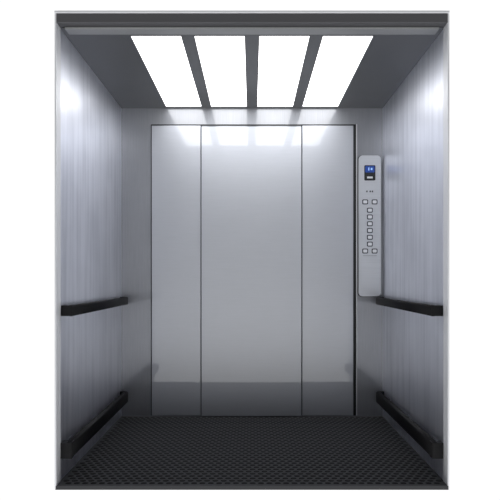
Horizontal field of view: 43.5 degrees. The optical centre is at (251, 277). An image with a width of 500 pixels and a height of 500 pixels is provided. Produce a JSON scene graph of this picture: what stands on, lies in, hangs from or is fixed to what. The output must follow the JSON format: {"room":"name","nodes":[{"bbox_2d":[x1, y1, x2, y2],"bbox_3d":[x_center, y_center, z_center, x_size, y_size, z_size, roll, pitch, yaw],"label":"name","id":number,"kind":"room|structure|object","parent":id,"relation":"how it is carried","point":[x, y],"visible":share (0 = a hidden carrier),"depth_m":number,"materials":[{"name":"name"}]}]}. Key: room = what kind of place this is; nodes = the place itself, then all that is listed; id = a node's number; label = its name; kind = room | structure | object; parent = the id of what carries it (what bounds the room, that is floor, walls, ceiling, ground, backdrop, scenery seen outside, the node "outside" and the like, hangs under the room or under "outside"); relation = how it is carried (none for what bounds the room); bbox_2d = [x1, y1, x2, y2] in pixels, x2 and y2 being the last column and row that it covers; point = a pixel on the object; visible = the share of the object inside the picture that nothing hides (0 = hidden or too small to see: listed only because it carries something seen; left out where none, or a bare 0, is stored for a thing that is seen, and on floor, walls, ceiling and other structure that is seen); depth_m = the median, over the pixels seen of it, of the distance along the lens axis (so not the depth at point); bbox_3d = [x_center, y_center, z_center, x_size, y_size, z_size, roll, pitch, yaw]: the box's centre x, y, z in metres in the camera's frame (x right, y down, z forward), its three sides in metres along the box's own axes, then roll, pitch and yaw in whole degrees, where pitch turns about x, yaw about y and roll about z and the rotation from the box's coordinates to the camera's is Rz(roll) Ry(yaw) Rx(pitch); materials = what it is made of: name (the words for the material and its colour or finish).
{"room":"elevator interior","nodes":[
{"label":"elevator interior","id":0,"kind":"room"},
{"bbox_2d":[61,30,120,479],"bbox_3d":[-0.953,-0.130,3.863,0.005,2.310,1.514,0,0,0],"label":"wall","id":1,"kind":"structure","parent":0,"point":[90,115],"depth_m":3.64,"materials":[{"name":"metal"}]},
{"bbox_2d":[55,13,60,489],"bbox_3d":[-0.951,-0.130,3.068,0.008,2.310,0.076,0,0,0],"label":"trim","id":2,"kind":"structure","parent":1,"relation":"attached to","point":[57,28],"depth_m":3.05,"materials":[{"name":"metal"}]},
{"bbox_2d":[61,391,127,458],"bbox_3d":[-0.920,0.855,3.812,0.058,0.080,1.430,0,0,0],"label":"rail","id":3,"kind":"object","parent":1,"relation":"attached to","point":[69,448],"visible":1,"depth_m":3.50,"materials":[{"name":"black rubber"}]},
{"bbox_2d":[61,297,127,315],"bbox_3d":[-0.919,0.163,3.814,0.062,0.054,1.415,0,0,0],"label":"handrail","id":4,"kind":"object","parent":1,"relation":"attached to","point":[66,310],"visible":1,"depth_m":3.47,"materials":[{"name":"black rubber"}]},
{"bbox_2d":[121,108,381,415],"bbox_3d":[0.000,-0.130,4.590,1.900,2.310,0.060,0,0,0],"label":"wall","id":5,"kind":"structure","parent":0,"point":[136,123],"depth_m":4.56,"materials":[{"name":"metal"}]},
{"bbox_2d":[152,126,200,415],"bbox_3d":[-0.550,-0.054,4.553,0.355,2.106,0.011,0,0,0],"label":"door","id":6,"kind":"structure","parent":5,"relation":"in","point":[176,150],"depth_m":4.55,"materials":[{"name":"metal"}]},
{"bbox_2d":[201,127,300,415],"bbox_3d":[-0.004,-0.048,4.546,0.724,2.094,0.025,0,0,0],"label":"door","id":7,"kind":"structure","parent":5,"relation":"in","point":[251,176],"depth_m":4.53,"materials":[{"name":"metal"}]},
{"bbox_2d":[151,124,356,415],"bbox_3d":[0.015,-0.059,4.554,1.497,2.116,0.012,0,0,0],"label":"trim","id":8,"kind":"structure","parent":5,"relation":"attached to","point":[201,125],"depth_m":4.55,"materials":[{"name":"black"}]},
{"bbox_2d":[302,126,352,415],"bbox_3d":[0.550,-0.054,4.553,0.370,2.106,0.011,0,0,0],"label":"door","id":9,"kind":"structure","parent":5,"relation":"in","point":[327,151],"depth_m":4.55,"materials":[{"name":"metal"}]},
{"bbox_2d":[358,155,380,296],"bbox_3d":[0.852,-0.377,4.542,0.168,1.028,0.036,0,0,0],"label":"control panel","id":10,"kind":"object","parent":5,"relation":"attached to","point":[369,166],"visible":1,"depth_m":4.53,"materials":[{"name":"metal"}]},
{"bbox_2d":[56,416,447,489],"bbox_3d":[0.000,1.014,3.795,1.900,0.022,1.530,0,0,0],"label":"floor","id":11,"kind":"structure","parent":0,"point":[137,452],"depth_m":3.54,"materials":[{"name":"grey rubber"}]},
{"bbox_2d":[60,27,443,107],"bbox_3d":[0.000,-1.260,3.825,1.900,0.050,1.470,0,0,0],"label":"ceiling","id":12,"kind":"structure","parent":0,"point":[115,60],"depth_m":3.67,"materials":[{"name":"metal"}]},
{"bbox_2d":[130,36,201,105],"bbox_3d":[-0.491,-1.249,3.865,0.261,0.032,1.330,0,0,0],"label":"ceiling light panel","id":13,"kind":"object","parent":12,"relation":"in","point":[165,59],"depth_m":3.71,"materials":[{"name":"white plastic"}]},
{"bbox_2d":[194,36,246,105],"bbox_3d":[-0.166,-1.249,3.865,0.261,0.032,1.330,0,0,0],"label":"ceiling light panel","id":14,"kind":"object","parent":12,"relation":"in","point":[222,59],"depth_m":3.71,"materials":[{"name":"white plastic"}]},
{"bbox_2d":[257,36,309,105],"bbox_3d":[0.166,-1.249,3.865,0.261,0.032,1.330,0,0,0],"label":"ceiling light panel","id":15,"kind":"object","parent":12,"relation":"in","point":[281,59],"depth_m":3.71,"materials":[{"name":"white plastic"}]},
{"bbox_2d":[302,36,373,105],"bbox_3d":[0.491,-1.249,3.865,0.261,0.032,1.330,0,0,0],"label":"ceiling light panel","id":16,"kind":"object","parent":12,"relation":"in","point":[338,59],"depth_m":3.71,"materials":[{"name":"white plastic"}]},
{"bbox_2d":[382,30,442,479],"bbox_3d":[0.953,-0.130,3.863,0.005,2.310,1.514,0,0,0],"label":"wall","id":17,"kind":"structure","parent":0,"point":[412,118],"depth_m":3.64,"materials":[{"name":"metal"}]},
{"bbox_2d":[54,11,449,34],"bbox_3d":[0.000,-1.258,3.088,1.910,0.070,0.124,0,0,0],"label":"trim","id":18,"kind":"structure","parent":17,"relation":"attached to","point":[74,22],"depth_m":3.03,"materials":[{"name":"metal"}]},
{"bbox_2d":[376,391,442,458],"bbox_3d":[0.920,0.855,3.812,0.058,0.080,1.430,0,0,0],"label":"rail","id":19,"kind":"object","parent":17,"relation":"attached to","point":[434,448],"visible":1,"depth_m":3.50,"materials":[{"name":"black rubber"}]},
{"bbox_2d":[376,297,442,315],"bbox_3d":[0.919,0.163,3.814,0.062,0.054,1.415,0,0,0],"label":"handrail","id":20,"kind":"object","parent":17,"relation":"attached to","point":[431,310],"visible":1,"depth_m":3.47,"materials":[{"name":"black rubber"}]},
{"bbox_2d":[443,13,448,489],"bbox_3d":[0.951,-0.130,3.068,0.008,2.310,0.076,0,0,0],"label":"trim","id":21,"kind":"structure","parent":17,"relation":"attached to","point":[446,28],"depth_m":3.05,"materials":[{"name":"metal"}]}
]}

